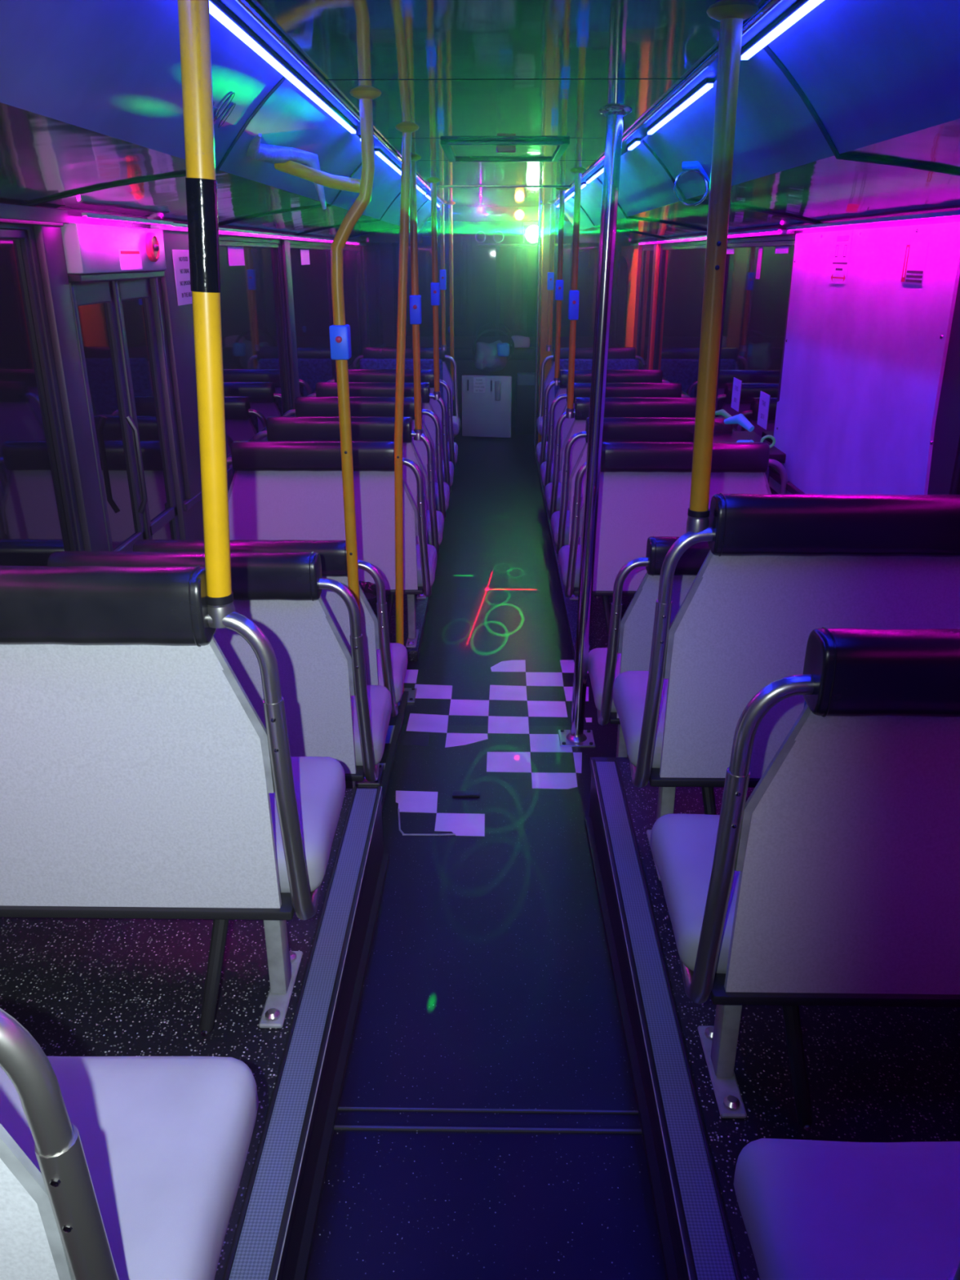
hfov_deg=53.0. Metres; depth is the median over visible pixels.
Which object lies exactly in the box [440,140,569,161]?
roof hatch
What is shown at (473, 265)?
window
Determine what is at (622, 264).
window
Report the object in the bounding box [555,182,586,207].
led strip
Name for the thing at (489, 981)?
floor
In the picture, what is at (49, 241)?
trim
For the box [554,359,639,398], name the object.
cushion
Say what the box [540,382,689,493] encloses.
seat
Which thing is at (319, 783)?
seat cushion
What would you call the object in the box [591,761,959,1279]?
floor
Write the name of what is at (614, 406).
seat
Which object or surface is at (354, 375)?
seat
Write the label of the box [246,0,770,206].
ceiling
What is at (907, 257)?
picture
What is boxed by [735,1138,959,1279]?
seat
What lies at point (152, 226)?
trim
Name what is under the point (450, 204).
pole
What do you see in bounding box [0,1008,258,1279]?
seat
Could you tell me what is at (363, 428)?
seat
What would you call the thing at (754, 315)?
window
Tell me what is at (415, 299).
pole
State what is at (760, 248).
notice sign
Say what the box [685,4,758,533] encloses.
pole
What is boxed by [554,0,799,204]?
trim
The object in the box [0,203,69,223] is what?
accent strip
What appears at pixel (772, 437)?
ring
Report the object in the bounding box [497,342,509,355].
cloth
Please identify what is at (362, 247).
trim
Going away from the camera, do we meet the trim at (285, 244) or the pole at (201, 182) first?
the pole at (201, 182)
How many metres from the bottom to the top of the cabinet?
0.565 m
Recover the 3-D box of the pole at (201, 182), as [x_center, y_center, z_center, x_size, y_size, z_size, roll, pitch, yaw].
[-0.360,-0.445,1.306,0.116,0.904,0.085,0,22,1]
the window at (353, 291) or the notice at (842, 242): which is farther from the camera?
the window at (353, 291)
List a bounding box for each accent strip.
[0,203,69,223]
[81,213,173,226]
[163,222,359,243]
[637,227,781,243]
[786,209,959,230]
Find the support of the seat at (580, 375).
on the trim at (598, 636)
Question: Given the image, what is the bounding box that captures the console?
[515,372,539,434]
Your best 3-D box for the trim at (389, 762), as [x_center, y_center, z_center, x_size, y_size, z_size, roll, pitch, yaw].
[-0.301,0.403,3.230,0.020,0.096,1.210,0,22,1]
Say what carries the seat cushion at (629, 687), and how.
on the seat at (777, 569)
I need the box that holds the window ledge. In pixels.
[693,431,786,462]
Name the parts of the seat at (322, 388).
wall rail, panel, grab rail, frame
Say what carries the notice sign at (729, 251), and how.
attached to the window at (754, 315)
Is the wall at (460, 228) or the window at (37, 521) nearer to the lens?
the window at (37, 521)
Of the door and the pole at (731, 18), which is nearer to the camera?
the pole at (731, 18)
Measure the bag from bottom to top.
0.131 m
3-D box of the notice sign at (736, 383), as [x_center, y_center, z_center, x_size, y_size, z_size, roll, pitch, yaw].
[1.282,-1.230,4.818,0.003,0.150,0.160,0,22,1]
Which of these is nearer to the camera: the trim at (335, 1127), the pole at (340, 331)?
the trim at (335, 1127)
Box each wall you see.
[0,215,386,551]
[360,206,637,243]
[380,222,616,350]
[608,215,959,494]
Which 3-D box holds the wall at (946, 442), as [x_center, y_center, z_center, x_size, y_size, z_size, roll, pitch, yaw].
[1.276,-1.212,4.637,0.075,2.050,11.050,0,22,1]
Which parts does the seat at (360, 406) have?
wall rail, panel, grab rail, frame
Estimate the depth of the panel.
1.93 m
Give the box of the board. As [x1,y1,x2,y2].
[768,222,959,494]
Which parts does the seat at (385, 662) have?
panel, grab rail, frame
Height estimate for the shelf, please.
0.017 m
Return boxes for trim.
[0,218,63,226]
[33,225,108,551]
[150,224,366,245]
[160,230,229,498]
[217,0,445,206]
[222,786,389,1279]
[280,239,300,408]
[333,1106,641,1133]
[360,245,369,346]
[380,691,408,809]
[422,186,574,187]
[533,452,633,662]
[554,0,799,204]
[584,759,742,1279]
[589,756,630,817]
[621,244,642,347]
[630,230,794,245]
[646,244,656,369]
[648,244,661,369]
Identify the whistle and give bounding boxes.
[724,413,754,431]
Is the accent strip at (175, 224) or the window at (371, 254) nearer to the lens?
the accent strip at (175, 224)
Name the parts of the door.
glass, handle, glass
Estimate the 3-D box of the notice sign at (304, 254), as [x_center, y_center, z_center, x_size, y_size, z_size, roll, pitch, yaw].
[-1.069,-2.343,5.888,0.002,0.087,0.280,0,22,1]
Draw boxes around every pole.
[177,0,235,628]
[328,90,384,785]
[394,125,419,702]
[408,156,422,440]
[426,179,440,399]
[438,201,446,351]
[445,202,455,399]
[533,203,542,452]
[546,201,557,351]
[553,187,568,385]
[558,107,632,746]
[565,169,586,417]
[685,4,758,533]
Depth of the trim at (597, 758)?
2.81 m
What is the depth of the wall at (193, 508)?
3.32 m
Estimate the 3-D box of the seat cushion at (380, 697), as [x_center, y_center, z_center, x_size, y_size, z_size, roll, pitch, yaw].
[-0.701,0.240,2.804,0.866,0.125,0.386,0,22,1]
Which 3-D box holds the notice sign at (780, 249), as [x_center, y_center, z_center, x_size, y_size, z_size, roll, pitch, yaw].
[1.274,-1.649,4.059,0.002,0.034,0.200,0,22,1]
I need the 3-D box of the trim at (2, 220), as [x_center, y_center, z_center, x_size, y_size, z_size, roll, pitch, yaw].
[-1.120,-0.445,0.891,0.030,0.026,3.450,0,22,1]
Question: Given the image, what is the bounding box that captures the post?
[537,204,555,443]
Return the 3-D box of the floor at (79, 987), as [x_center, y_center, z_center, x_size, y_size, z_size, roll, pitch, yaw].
[-0.714,1.086,1.243,0.850,0.300,2.980,0,22,1]
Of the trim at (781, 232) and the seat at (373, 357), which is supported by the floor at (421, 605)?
the seat at (373, 357)
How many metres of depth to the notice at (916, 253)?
2.71 m
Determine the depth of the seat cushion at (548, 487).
5.34 m
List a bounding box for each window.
[0,227,79,566]
[219,240,290,457]
[289,244,336,396]
[342,247,364,368]
[365,248,381,346]
[392,235,496,336]
[499,235,599,336]
[613,248,626,346]
[636,247,653,369]
[653,244,706,397]
[715,240,795,443]
[951,448,959,494]
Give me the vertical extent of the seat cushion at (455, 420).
0.125 m
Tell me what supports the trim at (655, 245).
attached to the wall at (946, 442)
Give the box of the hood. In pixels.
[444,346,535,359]
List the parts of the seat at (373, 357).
wall rail, panel, grab rail, frame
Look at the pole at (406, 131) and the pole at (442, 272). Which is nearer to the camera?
the pole at (406, 131)
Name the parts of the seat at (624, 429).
frame, foot plate, grab rail, panel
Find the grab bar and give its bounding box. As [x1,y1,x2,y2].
[274,160,360,193]
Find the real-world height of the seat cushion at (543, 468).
0.125 m
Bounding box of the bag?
[511,335,530,347]
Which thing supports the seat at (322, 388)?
on the floor at (421, 605)
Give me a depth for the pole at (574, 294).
4.79 m
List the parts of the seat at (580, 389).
frame, grab rail, panel, wall rail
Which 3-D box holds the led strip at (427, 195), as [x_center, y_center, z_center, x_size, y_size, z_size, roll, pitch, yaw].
[-0.334,-3.182,6.973,0.020,0.017,1.600,0,22,1]
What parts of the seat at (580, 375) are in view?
frame, grab rail, panel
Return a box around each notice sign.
[172,249,192,306]
[227,246,244,266]
[300,249,310,265]
[726,248,734,253]
[730,377,741,412]
[755,246,763,279]
[756,391,769,430]
[774,245,789,253]
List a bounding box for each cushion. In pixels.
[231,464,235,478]
[269,756,346,894]
[351,685,391,766]
[360,358,443,399]
[376,643,408,704]
[416,544,437,586]
[426,510,444,545]
[435,482,449,511]
[442,461,453,485]
[447,416,460,435]
[448,441,457,463]
[536,441,547,462]
[537,416,548,435]
[540,461,553,485]
[545,482,560,511]
[551,511,569,546]
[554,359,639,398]
[558,544,581,587]
[587,648,621,712]
[613,671,668,768]
[651,813,740,976]
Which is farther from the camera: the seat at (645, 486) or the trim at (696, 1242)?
the seat at (645, 486)
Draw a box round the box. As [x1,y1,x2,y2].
[60,222,166,282]
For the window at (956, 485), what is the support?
in the wall at (946, 442)
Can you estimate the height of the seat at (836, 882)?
0.887 m
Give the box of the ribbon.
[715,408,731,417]
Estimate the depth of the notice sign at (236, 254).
4.32 m
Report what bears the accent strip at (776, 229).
attached to the panel
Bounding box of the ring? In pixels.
[760,435,775,448]
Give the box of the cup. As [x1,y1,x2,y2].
[736,440,754,442]
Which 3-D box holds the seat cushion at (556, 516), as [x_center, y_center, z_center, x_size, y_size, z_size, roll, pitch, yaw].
[0.796,-0.558,4.820,0.870,0.125,0.385,0,22,1]
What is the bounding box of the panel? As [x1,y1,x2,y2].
[0,0,959,242]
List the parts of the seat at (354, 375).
panel, grab rail, frame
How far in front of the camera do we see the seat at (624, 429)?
4.38 m
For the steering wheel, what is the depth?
9.25 m
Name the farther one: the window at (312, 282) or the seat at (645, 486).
the window at (312, 282)
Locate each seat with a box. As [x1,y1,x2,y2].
[0,565,346,1036]
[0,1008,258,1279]
[47,551,391,788]
[133,539,408,716]
[226,440,437,648]
[251,416,444,599]
[282,396,449,519]
[306,382,453,493]
[326,368,457,470]
[352,346,460,441]
[536,368,670,470]
[537,346,644,441]
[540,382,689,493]
[545,396,696,519]
[551,417,733,599]
[558,441,788,648]
[587,536,710,757]
[613,493,959,862]
[651,626,959,1132]
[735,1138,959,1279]
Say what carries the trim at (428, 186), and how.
attached to the panel
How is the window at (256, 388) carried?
in the wall at (193, 508)
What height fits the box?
0.147 m
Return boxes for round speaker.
[475,231,485,243]
[493,231,503,243]
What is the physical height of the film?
0.150 m
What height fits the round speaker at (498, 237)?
0.092 m
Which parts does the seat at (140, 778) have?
panel, grab rail, leg, foot plate, frame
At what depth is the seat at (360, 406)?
5.02 m
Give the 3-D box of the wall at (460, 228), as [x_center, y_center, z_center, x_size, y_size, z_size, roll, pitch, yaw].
[0.179,-3.277,9.807,2.440,2.050,0.050,0,22,1]
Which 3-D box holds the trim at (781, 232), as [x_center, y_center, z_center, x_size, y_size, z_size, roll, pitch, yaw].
[1.273,-2.510,6.046,0.035,0.016,4.770,0,22,1]
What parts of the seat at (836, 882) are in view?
frame, foot plate, leg, grab rail, panel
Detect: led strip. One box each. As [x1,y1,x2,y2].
[208,0,356,133]
[373,148,401,175]
[416,182,426,194]
[425,193,439,207]
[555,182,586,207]
[585,164,604,183]
[626,137,641,150]
[646,78,715,134]
[740,0,824,59]
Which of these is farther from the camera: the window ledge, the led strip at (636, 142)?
the window ledge
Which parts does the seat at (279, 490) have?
wall rail, panel, leg, foot plate, grab rail, frame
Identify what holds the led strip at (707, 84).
attached to the panel
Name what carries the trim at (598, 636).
attached to the wall at (946, 442)
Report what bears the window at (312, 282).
in the wall at (193, 508)
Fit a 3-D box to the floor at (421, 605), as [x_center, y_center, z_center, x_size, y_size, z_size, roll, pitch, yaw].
[-0.642,-0.814,6.336,0.825,0.050,4.750,0,22,1]
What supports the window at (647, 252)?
in the wall at (946, 442)
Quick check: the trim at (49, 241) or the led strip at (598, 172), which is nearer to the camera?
the trim at (49, 241)
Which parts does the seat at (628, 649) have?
frame, leg, grab rail, panel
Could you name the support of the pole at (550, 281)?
on the seat at (619, 357)
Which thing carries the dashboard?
on the floor at (489, 981)
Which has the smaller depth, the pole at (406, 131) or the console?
the pole at (406, 131)
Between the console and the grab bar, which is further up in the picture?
the grab bar
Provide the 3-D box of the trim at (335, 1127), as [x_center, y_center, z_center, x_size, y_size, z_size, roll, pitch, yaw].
[0.015,0.879,1.761,0.560,0.008,0.049,0,22,1]
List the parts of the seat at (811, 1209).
frame, grab rail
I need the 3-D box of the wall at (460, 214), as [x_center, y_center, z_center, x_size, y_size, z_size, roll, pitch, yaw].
[0.155,-3.469,8.035,2.340,0.280,0.100,0,22,1]
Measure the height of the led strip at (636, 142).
0.017 m
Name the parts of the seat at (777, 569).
foot plate, frame, leg, grab rail, panel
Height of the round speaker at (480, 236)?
0.092 m
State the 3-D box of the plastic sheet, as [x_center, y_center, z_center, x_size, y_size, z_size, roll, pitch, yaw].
[0.100,-2.710,9.165,0.322,0.280,0.201,0,22,1]
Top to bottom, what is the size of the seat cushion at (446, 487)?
0.125 m
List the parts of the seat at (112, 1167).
panel, grab rail, frame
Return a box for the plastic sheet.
[473,340,507,369]
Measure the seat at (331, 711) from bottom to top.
0.887 m
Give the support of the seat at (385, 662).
on the floor at (489, 981)
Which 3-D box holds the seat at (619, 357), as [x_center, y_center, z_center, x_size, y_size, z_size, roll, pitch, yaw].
[0.906,-1.876,7.732,0.890,0.887,0.477,0,22,1]
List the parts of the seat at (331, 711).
panel, grab rail, leg, frame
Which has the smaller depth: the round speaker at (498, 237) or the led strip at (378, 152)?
the led strip at (378, 152)
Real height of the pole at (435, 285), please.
1.163 m
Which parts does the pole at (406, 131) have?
plate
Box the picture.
[901,244,910,281]
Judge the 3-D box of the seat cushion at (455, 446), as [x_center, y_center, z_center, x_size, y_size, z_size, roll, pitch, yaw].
[-0.587,-1.302,6.678,0.866,0.125,0.386,0,22,1]
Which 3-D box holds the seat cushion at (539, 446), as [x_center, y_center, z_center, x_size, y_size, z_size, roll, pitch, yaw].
[0.827,-1.293,6.658,0.870,0.125,0.385,0,22,1]
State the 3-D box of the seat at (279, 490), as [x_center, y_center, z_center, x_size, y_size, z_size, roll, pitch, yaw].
[-0.638,-0.449,4.161,0.890,0.887,0.477,0,22,1]
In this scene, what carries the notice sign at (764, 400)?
attached to the window at (754, 315)
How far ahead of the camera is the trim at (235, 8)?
2.03 m
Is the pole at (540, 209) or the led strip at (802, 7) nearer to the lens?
the led strip at (802, 7)
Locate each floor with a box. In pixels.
[0,788,353,1279]
[306,426,666,1279]
[386,462,456,661]
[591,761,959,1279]
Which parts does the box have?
button knob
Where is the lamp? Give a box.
[513,208,524,221]
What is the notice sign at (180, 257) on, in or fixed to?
attached to the wall at (193, 508)
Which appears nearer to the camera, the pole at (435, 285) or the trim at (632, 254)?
the pole at (435, 285)
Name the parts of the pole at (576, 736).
plate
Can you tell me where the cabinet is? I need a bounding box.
[462,374,511,437]
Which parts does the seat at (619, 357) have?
frame, grab rail, panel, wall rail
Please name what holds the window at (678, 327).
in the wall at (946, 442)
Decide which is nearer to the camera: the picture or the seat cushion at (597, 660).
the picture
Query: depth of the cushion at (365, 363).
7.74 m
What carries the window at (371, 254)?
in the wall at (193, 508)
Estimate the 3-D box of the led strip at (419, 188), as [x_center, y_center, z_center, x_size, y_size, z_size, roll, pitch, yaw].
[-0.358,-2.607,5.534,0.020,0.017,1.200,0,22,1]
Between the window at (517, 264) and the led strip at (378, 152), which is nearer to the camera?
the led strip at (378, 152)
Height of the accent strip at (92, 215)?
0.012 m
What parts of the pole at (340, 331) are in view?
plate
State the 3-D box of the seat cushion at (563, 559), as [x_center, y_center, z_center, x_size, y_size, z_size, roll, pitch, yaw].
[0.786,-0.325,4.235,0.870,0.125,0.385,0,22,1]
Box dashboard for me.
[444,346,553,426]
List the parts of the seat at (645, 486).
frame, grab rail, panel, wall rail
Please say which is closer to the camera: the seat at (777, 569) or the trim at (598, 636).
the seat at (777, 569)
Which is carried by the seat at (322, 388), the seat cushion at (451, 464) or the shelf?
the seat cushion at (451, 464)
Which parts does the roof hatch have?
panel, handle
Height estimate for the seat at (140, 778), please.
0.887 m
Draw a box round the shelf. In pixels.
[476,243,570,245]
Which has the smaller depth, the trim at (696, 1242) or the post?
the trim at (696, 1242)
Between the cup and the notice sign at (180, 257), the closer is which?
the notice sign at (180, 257)
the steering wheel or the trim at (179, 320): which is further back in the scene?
the steering wheel
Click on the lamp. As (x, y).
(519, 215)
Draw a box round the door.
[68,277,187,551]
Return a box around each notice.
[829,229,853,284]
[900,241,928,284]
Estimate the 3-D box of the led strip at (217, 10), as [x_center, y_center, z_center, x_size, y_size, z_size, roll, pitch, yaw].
[-0.419,-1.127,1.829,0.020,0.017,2.620,0,22,1]
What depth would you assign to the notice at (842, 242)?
3.29 m
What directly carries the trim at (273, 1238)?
attached to the floor at (79, 987)
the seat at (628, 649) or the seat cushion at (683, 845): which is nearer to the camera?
the seat cushion at (683, 845)
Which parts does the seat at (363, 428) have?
wall rail, panel, foot plate, grab rail, frame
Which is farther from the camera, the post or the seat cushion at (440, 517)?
the post
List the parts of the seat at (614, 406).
frame, grab rail, panel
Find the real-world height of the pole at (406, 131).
2.001 m
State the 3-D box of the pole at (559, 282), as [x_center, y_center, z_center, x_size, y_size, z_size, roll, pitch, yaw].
[0.499,-2.200,6.049,0.080,1.163,0.080,0,22,1]
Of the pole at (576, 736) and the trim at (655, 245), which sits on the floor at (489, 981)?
the pole at (576, 736)
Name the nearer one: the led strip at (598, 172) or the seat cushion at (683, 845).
the seat cushion at (683, 845)
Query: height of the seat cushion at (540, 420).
0.125 m
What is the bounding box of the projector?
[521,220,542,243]
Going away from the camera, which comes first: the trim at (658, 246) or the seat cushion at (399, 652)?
the seat cushion at (399, 652)
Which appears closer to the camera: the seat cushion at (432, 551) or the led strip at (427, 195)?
the seat cushion at (432, 551)
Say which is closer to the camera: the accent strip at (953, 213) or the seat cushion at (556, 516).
the accent strip at (953, 213)
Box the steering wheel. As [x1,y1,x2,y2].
[471,328,514,361]
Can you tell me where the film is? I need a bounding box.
[245,133,326,209]
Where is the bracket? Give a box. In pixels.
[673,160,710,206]
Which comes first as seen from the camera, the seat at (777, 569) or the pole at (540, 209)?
the seat at (777, 569)

